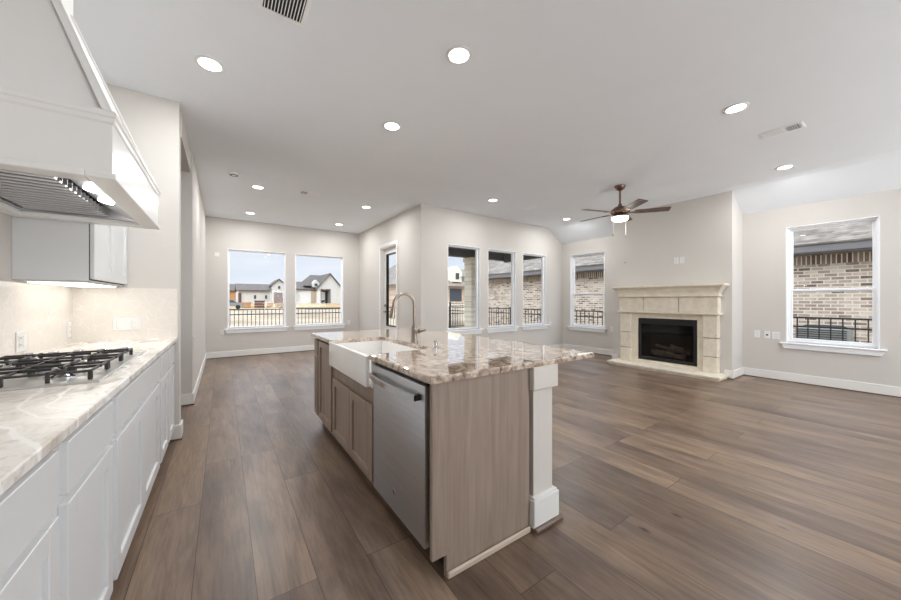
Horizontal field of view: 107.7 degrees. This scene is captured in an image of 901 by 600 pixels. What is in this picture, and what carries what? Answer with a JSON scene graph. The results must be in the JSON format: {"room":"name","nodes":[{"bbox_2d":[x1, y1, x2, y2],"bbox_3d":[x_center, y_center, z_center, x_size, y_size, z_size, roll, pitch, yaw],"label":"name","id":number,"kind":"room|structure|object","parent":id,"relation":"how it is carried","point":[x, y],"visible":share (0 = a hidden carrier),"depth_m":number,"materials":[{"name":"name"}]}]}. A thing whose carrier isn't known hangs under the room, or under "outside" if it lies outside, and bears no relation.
{"room":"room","nodes":[
{"label":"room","id":0,"kind":"room"},
{"bbox_2d":[0,201,68,286],"bbox_3d":[-0.716,-0.260,-0.802,0.140,3.010,8.094,0,0,-35],"label":"wall","id":1,"kind":"structure","parent":0,"point":[5,220],"depth_m":1.80,"materials":[{"name":"beige paint"}]},
{"bbox_2d":[16,331,26,352],"bbox_3d":[-2.483,0.240,1.907,0.010,0.115,0.116,0,0,-35],"label":"outlet","id":2,"kind":"object","parent":1,"relation":"attached to","point":[21,337],"visible":1,"depth_m":1.90,"materials":[{"name":"white plastic"}]},
{"bbox_2d":[0,281,72,360],"bbox_3d":[-1.700,0.116,0.755,0.010,0.431,4.414,0,0,-35],"label":"backsplash","id":3,"kind":"structure","parent":1,"relation":"attached to","point":[43,311],"depth_m":2.05,"materials":[{"name":"tile"}]},
{"bbox_2d":[67,322,70,337],"bbox_3d":[-2.892,0.225,2.500,0.009,0.115,0.070,0,0,-35],"label":"outlet","id":4,"kind":"object","parent":1,"relation":"attached to","point":[68,323],"visible":1,"depth_m":2.48,"materials":[{"name":"white plastic"}]},
{"bbox_2d":[12,217,126,285],"bbox_3d":[-2.573,-0.646,2.293,0.319,1.058,0.868,0,0,-35],"label":"upper cabinet","id":5,"kind":"object","parent":1,"relation":"attached to","point":[42,249],"visible":0.41,"depth_m":1.97,"materials":[{"name":"white paint"}]},
{"bbox_2d":[23,280,117,287],"bbox_3d":[-2.565,-0.107,2.273,0.240,0.017,0.785,0,0,-35],"label":"light","id":6,"kind":"object","parent":5,"relation":"attached to","point":[48,282],"visible":1,"depth_m":2.06,"materials":[{"name":"white plastic"}]},
{"bbox_2d":[0,0,160,229],"bbox_3d":[-1.873,-1.115,1.556,0.633,1.299,1.114,0,0,-35],"label":"range hood","id":7,"kind":"object","parent":1,"relation":"attached to","point":[67,153],"visible":1,"depth_m":1.27,"materials":[{"name":"white paint"}]},
{"bbox_2d":[63,178,102,205],"bbox_3d":[-1.926,-0.565,1.520,0.324,0.005,0.910,0,0,-35],"label":"filter","id":8,"kind":"object","parent":7,"relation":"on","point":[69,180],"depth_m":1.71,"materials":[{"name":"silver metal"}]},
{"bbox_2d":[82,186,100,193],"bbox_3d":[-1.638,-0.503,1.506,0.060,0.025,0.062,0,0,-35],"label":"lamp","id":9,"kind":"object","parent":7,"relation":"on","point":[88,188],"depth_m":1.49,"materials":[{"name":"white"}]},
{"bbox_2d":[97,198,113,204],"bbox_3d":[-1.761,-0.503,1.683,0.060,0.025,0.062,0,0,-35],"label":"lamp","id":10,"kind":"object","parent":7,"relation":"on","point":[103,200],"depth_m":1.67,"materials":[{"name":"white"}]},
{"bbox_2d":[95,83,180,424],"bbox_3d":[-2.784,-0.260,2.768,0.793,3.010,0.130,0,0,-35],"label":"wall pier","id":11,"kind":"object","parent":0,"point":[153,122],"visible":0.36,"depth_m":2.86,"materials":[{"name":"beige paint"}]},
{"bbox_2d":[73,287,177,341],"bbox_3d":[-2.687,0.116,2.749,0.631,0.431,0.010,0,0,-35],"label":"backsplash","id":12,"kind":"structure","parent":11,"relation":"attached to","point":[94,309],"depth_m":2.73,"materials":[{"name":"tile"}]},
{"bbox_2d":[113,318,139,330],"bbox_3d":[-2.689,0.200,2.736,0.165,0.100,0.010,0,0,-35],"label":"light switch","id":13,"kind":"object","parent":11,"relation":"attached to","point":[118,323],"visible":1,"depth_m":2.73,"materials":[{"name":"white plastic"}]},
{"bbox_2d":[170,419,183,441],"bbox_3d":[-2.688,1.177,2.833,0.602,0.135,0.170,0,0,-35],"label":"baseboard","id":14,"kind":"object","parent":11,"relation":"attached to","point":[178,433],"visible":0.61,"depth_m":2.92,"materials":[{"name":"white paint"}]},
{"bbox_2d":[181,110,205,394],"bbox_3d":[-3.865,-0.260,4.953,0.130,3.010,4.696,0,0,-35],"label":"wall","id":15,"kind":"structure","parent":0,"point":[193,217],"depth_m":3.91,"materials":[{"name":"beige paint"}]},
{"bbox_2d":[192,353,206,404],"bbox_3d":[-4.093,1.177,5.412,0.024,0.135,3.658,0,0,-35],"label":"baseboard","id":16,"kind":"structure","parent":15,"relation":"attached to","point":[196,388],"depth_m":4.63,"materials":[{"name":"white paint"}]},
{"bbox_2d":[206,216,358,352],"bbox_3d":[-3.830,-0.260,7.915,3.552,3.010,0.140,0,0,-35],"label":"wall","id":17,"kind":"structure","parent":0,"point":[222,234],"depth_m":7.63,"materials":[{"name":"beige paint"}]},
{"bbox_2d":[224,249,288,333],"bbox_3d":[-4.383,-0.195,7.491,1.263,1.840,0.170,0,0,-35],"label":"window","id":18,"kind":"structure","parent":17,"relation":"in","point":[265,328],"depth_m":7.49,"materials":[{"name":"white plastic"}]},
{"bbox_2d":[207,345,313,358],"bbox_3d":[-3.790,1.177,7.848,3.290,0.135,0.024,0,0,-35],"label":"baseboard","id":19,"kind":"structure","parent":17,"relation":"attached to","point":[212,355],"depth_m":7.45,"materials":[{"name":"white paint"}]},
{"bbox_2d":[292,254,345,329],"bbox_3d":[-3.278,-0.195,8.254,1.268,1.840,0.170,0,0,-35],"label":"window","id":20,"kind":"structure","parent":17,"relation":"in","point":[316,325],"depth_m":8.27,"materials":[{"name":"white plastic"}]},
{"bbox_2d":[359,204,426,330],"bbox_3d":[-1.437,-0.260,7.450,0.140,3.010,3.345,0,0,-35],"label":"wall","id":21,"kind":"structure","parent":0,"point":[409,227],"depth_m":6.69,"materials":[{"name":"beige paint"}]},
{"bbox_2d":[379,240,397,328],"bbox_3d":[-1.309,-0.003,7.250,0.158,2.495,0.970,0,0,-35],"label":"door","id":22,"kind":"structure","parent":21,"relation":"in","point":[390,248],"depth_m":7.49,"materials":[{"name":"white paint"}]},
{"bbox_2d":[73,0,900,243],"bbox_3d":[0.847,-1.677,3.209,9.440,0.676,13.200,0,0,-35],"label":"ceiling","id":23,"kind":"structure","parent":0,"point":[556,105],"depth_m":2.88,"materials":[{"name":"white paint"}]},
{"bbox_2d":[194,55,224,72],"bbox_3d":[-1.799,-1.760,2.463,0.184,0.009,0.184,0,0,-35],"label":"recessed light","id":24,"kind":"object","parent":23,"relation":"in","point":[210,64],"visible":1,"depth_m":2.46,"materials":[{"name":"white plastic"}]},
{"bbox_2d":[228,171,239,176],"bbox_3d":[-3.010,-1.746,4.577,0.130,0.036,0.130,0,0,-35],"label":"smoke detector","id":25,"kind":"object","parent":23,"relation":"attached to","point":[231,173],"visible":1,"depth_m":4.54,"materials":[{"name":"white plastic"}]},
{"bbox_2d":[251,185,264,188],"bbox_3d":[-3.007,-1.760,5.143,0.184,0.009,0.184,0,0,-35],"label":"recessed light","id":26,"kind":"object","parent":23,"relation":"in","point":[252,186],"visible":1,"depth_m":5.14,"materials":[{"name":"white plastic"}]},
{"bbox_2d":[258,0,311,27],"bbox_3d":[-0.963,-1.760,1.923,0.260,0.010,0.320,0,0,-35],"label":"ceiling vent","id":27,"kind":"object","parent":23,"relation":"in","point":[293,11],"visible":1,"depth_m":1.99,"materials":[{"name":"white metal"}]},
{"bbox_2d":[299,190,320,196],"bbox_3d":[-2.329,-1.760,5.452,0.320,0.010,0.180,0,0,-35],"label":"ceiling vent","id":28,"kind":"object","parent":23,"relation":"in","point":[301,191],"visible":1,"depth_m":5.44,"materials":[{"name":"white metal"}]},
{"bbox_2d":[383,121,400,130],"bbox_3d":[-0.593,-1.760,3.340,0.184,0.009,0.184,0,0,-35],"label":"recessed light","id":29,"kind":"object","parent":23,"relation":"in","point":[389,125],"visible":1,"depth_m":3.33,"materials":[{"name":"white plastic"}]},
{"bbox_2d":[446,45,471,64],"bbox_3d":[0.061,-1.760,2.373,0.184,0.009,0.184,0,0,-35],"label":"recessed light","id":30,"kind":"object","parent":23,"relation":"in","point":[459,54],"visible":1,"depth_m":2.37,"materials":[{"name":"white plastic"}]},
{"bbox_2d":[488,198,497,201],"bbox_3d":[0.750,-1.760,5.812,0.184,0.009,0.184,0,0,-35],"label":"recessed light","id":31,"kind":"object","parent":23,"relation":"in","point":[492,199],"visible":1,"depth_m":5.81,"materials":[{"name":"white plastic"}]},
{"bbox_2d":[580,184,670,236],"bbox_3d":[2.601,-1.367,5.135,1.303,0.795,1.243,0,0,-35],"label":"ceiling fan","id":32,"kind":"object","parent":23,"relation":"hanging from","point":[620,213],"visible":1,"depth_m":4.99,"materials":[{"name":"brown metal"}]},
{"bbox_2d":[723,102,749,113],"bbox_3d":[2.625,-1.760,3.027,0.184,0.009,0.184,0,0,-35],"label":"recessed light","id":33,"kind":"object","parent":23,"relation":"in","point":[735,108],"visible":1,"depth_m":3.02,"materials":[{"name":"white plastic"}]},
{"bbox_2d":[759,121,805,138],"bbox_3d":[3.450,-1.760,3.426,0.190,0.010,0.320,0,0,-35],"label":"ceiling vent","id":34,"kind":"object","parent":23,"relation":"in","point":[795,126],"visible":1,"depth_m":3.41,"materials":[{"name":"white metal"}]},
{"bbox_2d":[775,164,794,169],"bbox_3d":[4.439,-1.760,4.370,0.184,0.009,0.184,0,0,-35],"label":"recessed light","id":35,"kind":"object","parent":23,"relation":"in","point":[783,167],"visible":1,"depth_m":4.37,"materials":[{"name":"white plastic"}]},
{"bbox_2d":[427,205,561,345],"bbox_3d":[1.227,-0.260,7.341,4.120,3.010,0.140,0,0,-35],"label":"wall","id":36,"kind":"structure","parent":0,"point":[445,226],"depth_m":6.95,"materials":[{"name":"beige paint"}]},
{"bbox_2d":[446,244,483,334],"bbox_3d":[0.259,-0.198,6.631,0.930,1.785,0.170,0,0,-35],"label":"window","id":37,"kind":"structure","parent":36,"relation":"in","point":[468,330],"depth_m":6.83,"materials":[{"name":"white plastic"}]},
{"bbox_2d":[486,248,518,332],"bbox_3d":[1.111,-0.198,7.219,0.950,1.785,0.170,0,0,-35],"label":"window","id":38,"kind":"structure","parent":36,"relation":"in","point":[501,328],"depth_m":7.42,"materials":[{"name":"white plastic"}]},
{"bbox_2d":[521,253,548,329],"bbox_3d":[1.973,-0.198,7.814,0.935,1.785,0.170,0,0,-35],"label":"window","id":39,"kind":"structure","parent":36,"relation":"in","point":[533,326],"depth_m":8.03,"materials":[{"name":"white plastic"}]},
{"bbox_2d":[547,344,562,347],"bbox_3d":[1.149,1.177,7.193,4.112,0.135,0.024,0,0,-35],"label":"baseboard","id":40,"kind":"structure","parent":36,"relation":"attached to","point":[556,345],"depth_m":8.25,"materials":[{"name":"white paint"}]},
{"bbox_2d":[110,351,900,599],"bbox_3d":[0.847,1.295,3.209,9.440,0.100,13.200,0,0,-35],"label":"floor","id":41,"kind":"structure","parent":0,"point":[670,486],"depth_m":2.04,"materials":[{"name":"brown wood"}]},
{"bbox_2d":[0,450,58,599],"bbox_3d":[-1.108,0.804,0.438,0.621,0.882,0.659,0,0,-35],"label":"base cabinet","id":42,"kind":"object","parent":41,"relation":"on","point":[29,533],"visible":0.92,"depth_m":0.75,"materials":[{"name":"white paint"}]},
{"bbox_2d":[52,401,112,599],"bbox_3d":[-1.440,0.804,0.920,0.621,0.882,0.509,0,0,-35],"label":"base cabinet","id":43,"kind":"object","parent":41,"relation":"on","point":[84,511],"visible":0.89,"depth_m":1.06,"materials":[{"name":"white paint"}]},
{"bbox_2d":[108,358,159,580],"bbox_3d":[-1.911,0.804,1.603,0.621,0.882,1.149,0,0,-35],"label":"base cabinet","id":44,"kind":"object","parent":41,"relation":"on","point":[135,441],"visible":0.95,"depth_m":1.61,"materials":[{"name":"white paint"}]},
{"bbox_2d":[157,350,167,462],"bbox_3d":[-2.356,0.804,2.247,0.621,0.882,0.414,0,0,-35],"label":"base cabinet","id":45,"kind":"object","parent":41,"relation":"on","point":[163,381],"visible":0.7,"depth_m":2.42,"materials":[{"name":"white paint"}]},
{"bbox_2d":[166,345,173,441],"bbox_3d":[-2.584,0.804,2.577,0.621,0.882,0.386,0,0,-35],"label":"base cabinet","id":46,"kind":"object","parent":41,"relation":"on","point":[170,349],"visible":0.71,"depth_m":2.76,"materials":[{"name":"white paint"}]},
{"bbox_2d":[314,338,326,427],"bbox_3d":[-1.065,0.804,3.399,0.612,0.882,0.164,0,0,-35],"label":"base cabinet","id":47,"kind":"object","parent":41,"relation":"on","point":[316,341],"visible":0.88,"depth_m":3.21,"materials":[{"name":"beige wood"}]},
{"bbox_2d":[319,340,340,444],"bbox_3d":[-0.882,0.804,3.134,0.612,0.882,0.479,0,0,-35],"label":"base cabinet","id":48,"kind":"object","parent":41,"relation":"on","point":[326,372],"visible":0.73,"depth_m":2.96,"materials":[{"name":"beige wood"}]},
{"bbox_2d":[311,328,593,384],"bbox_3d":[-0.243,0.346,2.694,1.205,0.030,2.310,0,0,-35],"label":"countertop","id":49,"kind":"structure","parent":48,"relation":"on","point":[458,356],"depth_m":2.00,"materials":[{"name":"brown stone"}]},
{"bbox_2d":[329,340,420,387],"bbox_3d":[-0.556,0.436,2.486,0.485,0.193,0.915,0,0,-35],"label":"farmhouse sink","id":50,"kind":"object","parent":49,"relation":"in","point":[351,359],"visible":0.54,"depth_m":2.43,"materials":[{"name":"white ceramic"}]},
{"bbox_2d":[389,292,425,341],"bbox_3d":[-0.338,0.135,2.561,0.282,0.392,0.114,0,0,-15],"label":"faucet","id":51,"kind":"object","parent":49,"relation":"on","point":[414,330],"visible":1,"depth_m":2.58,"materials":[{"name":"silver metal"}]},
{"bbox_2d":[432,340,438,348],"bbox_3d":[-0.103,0.305,2.262,0.044,0.052,0.044,0,0,-35],"label":"switch","id":52,"kind":"object","parent":49,"relation":"on","point":[435,343],"visible":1,"depth_m":2.25,"materials":[{"name":"silver metal"}]},
{"bbox_2d":[333,368,373,485],"bbox_3d":[-0.480,0.895,2.551,0.612,0.700,0.934,0,0,-35],"label":"base cabinet","id":53,"kind":"object","parent":41,"relation":"on","point":[353,402],"visible":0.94,"depth_m":2.30,"materials":[{"name":"beige wood"}]},
{"bbox_2d":[369,362,443,565],"bbox_3d":[-0.073,0.806,1.877,0.648,0.878,0.617,0,0,-35],"label":"dishwasher","id":54,"kind":"object","parent":41,"relation":"on","point":[401,401],"visible":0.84,"depth_m":1.63,"materials":[{"name":"silver metal"}]},
{"bbox_2d":[430,368,528,577],"bbox_3d":[0.167,0.804,1.613,0.612,0.882,0.022,0,0,-35],"label":"island end panel","id":55,"kind":"object","parent":41,"relation":"on","point":[479,426],"visible":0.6,"depth_m":1.57,"materials":[{"name":"beige wood"}]},
{"bbox_2d":[447,526,530,578],"bbox_3d":[0.208,1.229,1.618,0.537,0.032,0.015,0,0,-35],"label":"trim","id":56,"kind":"structure","parent":41,"relation":"attached to","point":[483,555],"depth_m":1.59,"materials":[{"name":"beige wood"}]},
{"bbox_2d":[529,363,562,533],"bbox_3d":[0.489,0.803,1.892,0.230,0.883,0.217,0,0,-35],"label":"island post","id":57,"kind":"object","parent":41,"relation":"on","point":[543,496],"visible":0.66,"depth_m":1.82,"materials":[{"name":"beige paint"}]},
{"bbox_2d":[607,358,728,381],"bbox_3d":[3.732,1.208,5.814,0.419,0.075,1.780,0,0,-35],"label":"hearth slab","id":58,"kind":"object","parent":41,"relation":"on","point":[718,377],"visible":0.99,"depth_m":5.56,"materials":[{"name":"beige stone"}]},
{"bbox_2d":[611,283,728,373],"bbox_3d":[3.797,0.454,5.865,0.254,1.433,1.780,0,0,-35],"label":"fireplace surround","id":59,"kind":"object","parent":58,"relation":"on","point":[701,303],"visible":1,"depth_m":5.65,"materials":[{"name":"beige stone"}]},
{"bbox_2d":[611,283,728,293],"bbox_3d":[3.797,-0.192,5.865,0.254,0.143,1.780,0,0,-35],"label":"mantel shelf","id":60,"kind":"object","parent":59,"relation":"attached to","point":[708,288],"depth_m":5.64,"materials":[{"name":"beige stone"}]},
{"bbox_3d":[-0.375,0.804,-0.623,0.621,0.882,0.639,0,0,-35],"label":"base cabinet","id":61,"kind":"object","parent":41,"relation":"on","visible":0},
{"bbox_2d":[0,337,176,495],"bbox_3d":[-1.440,0.346,0.934,0.639,0.030,4.413,0,0,-35],"label":"countertop","id":62,"kind":"structure","parent":61,"relation":"on","point":[34,421],"depth_m":1.01,"materials":[{"name":"white stone"}]},
{"bbox_2d":[0,347,143,391],"bbox_3d":[-1.891,0.305,1.551,0.530,0.052,0.900,0,0,-35],"label":"gas cooktop","id":63,"kind":"object","parent":62,"relation":"in","point":[77,366],"visible":1,"depth_m":1.46,"materials":[{"name":"silver metal"}]},
{"bbox_2d":[613,191,742,372],"bbox_3d":[4.094,-0.260,6.114,0.515,3.010,1.923,0,0,-35],"label":"wall","id":64,"kind":"structure","parent":0,"point":[707,231],"depth_m":5.63,"materials":[{"name":"beige paint"}]},
{"bbox_2d":[639,318,696,365],"bbox_3d":[4.030,0.723,6.008,0.471,0.761,0.930,0,0,-35],"label":"gas fireplace","id":65,"kind":"object","parent":64,"relation":"in","point":[666,340],"visible":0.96,"depth_m":6.09,"materials":[{"name":"black metal"}]},
{"bbox_2d":[649,355,692,361],"bbox_3d":[4.022,1.069,6.020,0.260,0.043,0.660,0,0,-35],"label":"grate","id":66,"kind":"object","parent":65,"relation":"on","point":[657,356],"depth_m":5.90,"materials":[{"name":"black metal"}]},
{"bbox_2d":[674,257,678,263],"bbox_3d":[3.984,-0.695,5.812,0.009,0.115,0.070,0,0,-35],"label":"outlet","id":67,"kind":"object","parent":64,"relation":"attached to","point":[676,259],"visible":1,"depth_m":5.81,"materials":[{"name":"white plastic"}]},
{"bbox_2d":[562,188,900,386],"bbox_3d":[5.624,-0.260,4.474,0.140,3.010,9.575,0,0,-35],"label":"wall","id":68,"kind":"structure","parent":0,"point":[764,232],"depth_m":5.06,"materials":[{"name":"beige paint"}]},
{"bbox_2d":[567,251,606,332],"bbox_3d":[3.258,-0.188,7.835,0.175,1.845,1.015,0,0,-35],"label":"window","id":69,"kind":"structure","parent":68,"relation":"in","point":[573,326],"depth_m":7.98,"materials":[{"name":"white plastic"}]},
{"bbox_2d":[563,344,900,397],"bbox_3d":[5.352,1.177,4.277,0.539,0.135,9.567,0,0,-35],"label":"baseboard","id":70,"kind":"structure","parent":68,"relation":"attached to","point":[892,391],"depth_m":4.88,"materials":[{"name":"white paint"}]},
{"bbox_2d":[754,330,759,337],"bbox_3d":[4.952,0.550,5.319,0.006,0.115,0.070,0,0,-35],"label":"plate","id":71,"kind":"object","parent":68,"relation":"attached to","point":[756,333],"visible":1,"depth_m":5.32,"materials":[{"name":"white plastic"}]},
{"bbox_2d":[764,331,769,337],"bbox_3d":[5.019,0.550,5.220,0.008,0.115,0.070,0,0,-35],"label":"outlet","id":72,"kind":"object","parent":68,"relation":"attached to","point":[766,333],"visible":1,"depth_m":5.22,"materials":[{"name":"white plastic"}]},
{"bbox_2d":[772,332,779,338],"bbox_3d":[5.075,0.555,5.137,0.009,0.115,0.085,0,0,-35],"label":"outlet","id":73,"kind":"object","parent":68,"relation":"attached to","point":[775,335],"visible":1,"depth_m":5.13,"materials":[{"name":"white plastic"}]},
{"bbox_2d":[780,216,887,355],"bbox_3d":[5.418,-0.188,4.706,0.175,1.845,1.000,0,0,-35],"label":"window","id":74,"kind":"structure","parent":68,"relation":"in","point":[826,346],"depth_m":4.62,"materials":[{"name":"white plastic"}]},
{"bbox_3d":[-3.943,-0.260,3.396,1.768,3.010,0.130,0,0,-35],"label":"wall","id":75,"kind":"structure","parent":0,"visible":0},
{"bbox_2d":[181,393,192,406],"bbox_3d":[-3.766,1.177,3.430,1.706,0.135,0.024,0,0,-35],"label":"baseboard","id":76,"kind":"structure","parent":75,"relation":"attached to","point":[186,399],"depth_m":3.88,"materials":[{"name":"white paint"}]},
{"label":"outside","id":77,"kind":"structure","parent":0,"visible":0},
{"bbox_2d":[229,303,340,307],"bbox_3d":[-30.237,1.135,86.056,72.000,0.780,44.000,0,0,-35],"label":"embankment","id":78,"kind":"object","parent":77,"point":[304,305],"visible":0.14,"depth_m":65.25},
{"bbox_2d":[229,284,235,300],"bbox_3d":[-59.341,-1.705,82.979,9.400,4.900,8.800,0,0,-35],"label":"house","id":79,"kind":"structure","parent":78,"relation":"on","point":[232,294],"depth_m":81.86,"materials":[{"name":"brown wood"}]},
{"bbox_2d":[235,279,283,303],"bbox_3d":[-39.354,-1.780,69.162,9.800,5.050,10.250,0,0,-35],"label":"house","id":80,"kind":"structure","parent":78,"relation":"on","point":[273,292],"depth_m":66.03,"materials":[{"name":"brick"}]},
{"bbox_2d":[296,273,340,303],"bbox_3d":[-31.292,-2.580,75.790,10.400,6.650,12.400,0,0,-35],"label":"house","id":81,"kind":"structure","parent":78,"relation":"on","point":[325,288],"depth_m":71.89,"materials":[{"name":"paint"}]},
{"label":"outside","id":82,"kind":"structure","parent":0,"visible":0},
{"bbox_2d":[229,307,463,327],"bbox_3d":[-39.764,1.575,57.609,280.000,0.300,260.000,0,0,-35],"label":"ground","id":83,"kind":"structure","parent":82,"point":[327,317],"depth_m":26.82,"materials":[{"name":"soil"}]},
{"bbox_2d":[229,300,243,308],"bbox_3d":[-34.719,0.698,51.401,4.250,1.446,1.750,0,0,-35],"label":"parked car","id":84,"kind":"object","parent":83,"relation":"on","point":[231,302],"visible":0.48,"depth_m":51.26,"materials":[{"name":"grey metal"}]},
{"bbox_2d":[240,302,250,307],"bbox_3d":[-35.948,0.898,57.813,1.642,1.053,1.200,0,0,-35],"label":"pile","id":85,"kind":"object","parent":83,"relation":"on","point":[246,304],"visible":0.79,"depth_m":57.37,"materials":[{"name":"brown wood"}]},
{"bbox_2d":[254,300,264,307],"bbox_3d":[-33.206,0.755,57.276,1.536,1.339,1.200,0,0,-35],"label":"pile","id":86,"kind":"object","parent":83,"relation":"on","point":[258,303],"visible":0.9,"depth_m":56.87,"materials":[{"name":"brown wood"}]},
{"bbox_2d":[229,307,395,326],"bbox_3d":[-5.731,0.845,12.326,10.630,1.160,0.060,0,0,-35],"label":"metal fence","id":87,"kind":"object","parent":83,"relation":"on","point":[322,312],"visible":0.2,"depth_m":11.91,"materials":[{"name":"black metal"}]},
{"bbox_2d":[389,265,463,313],"bbox_3d":[-0.953,-1.315,41.870,19.200,5.480,11.200,0,0,-35],"label":"bungalow","id":88,"kind":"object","parent":83,"relation":"on","point":[455,285],"visible":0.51,"depth_m":36.80,"materials":[{"name":"white paint"}]},
{"bbox_2d":[449,302,463,327],"bbox_3d":[0.930,0.760,16.802,2.380,1.330,0.060,0,0,-35],"label":"metal fence","id":89,"kind":"object","parent":83,"relation":"on","point":[450,303],"visible":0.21,"depth_m":16.17,"materials":[{"name":"black metal"}]},
{"bbox_2d":[448,306,871,342],"bbox_3d":[4.462,0.845,9.380,0.060,1.160,16.430,0,0,-35],"label":"metal fence","id":90,"kind":"object","parent":83,"relation":"on","point":[450,310],"visible":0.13,"depth_m":6.28,"materials":[{"name":"black metal"}]},
{"bbox_2d":[460,223,871,342],"bbox_3d":[12.770,-1.815,12.763,12.480,6.480,24.900,0,0,-35],"label":"brick house","id":91,"kind":"structure","parent":83,"relation":"on","point":[841,256],"depth_m":8.12,"materials":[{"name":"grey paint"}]},
{"bbox_2d":[795,325,853,341],"bbox_3d":[8.570,1.005,7.556,0.810,0.840,0.800,0,0,-35],"label":"air conditioner","id":92,"kind":"object","parent":83,"relation":"on","point":[802,332],"visible":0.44,"depth_m":7.30,"materials":[{"name":"grey metal"}]},
{"bbox_2d":[802,325,846,327],"bbox_3d":[8.574,0.605,7.559,0.680,0.040,0.680,0,0,-35],"label":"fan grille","id":93,"kind":"object","parent":92,"relation":"attached to","point":[802,325],"depth_m":7.55,"materials":[{"name":"grey metal"}]},
{"bbox_3d":[0.635,1.355,9.044,5.080,0.140,3.335,0,0,-35],"label":"trim","id":94,"kind":"structure","parent":83,"relation":"on","visible":0},
{"bbox_2d":[463,257,474,326],"bbox_3d":[0.738,-0.054,10.972,0.480,2.679,0.460,0,0,-35],"label":"porch column","id":95,"kind":"structure","parent":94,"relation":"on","point":[469,263],"depth_m":10.79,"materials":[{"name":"beige brick"}]},
{"bbox_2d":[448,247,540,262],"bbox_3d":[0.606,-1.690,9.179,5.175,0.730,3.580,0,0,-35],"label":"porch roof","id":96,"kind":"structure","parent":95,"relation":"on","point":[452,251],"depth_m":10.77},
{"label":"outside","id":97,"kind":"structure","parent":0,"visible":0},
{"bbox_2d":[307,307,340,309],"bbox_3d":[-4.404,1.440,68.346,49.600,0.070,13.500,0,0,-35],"label":"road","id":98,"kind":"structure","parent":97,"point":[312,307],"depth_m":61.70,"materials":[{"name":"grey concrete"}]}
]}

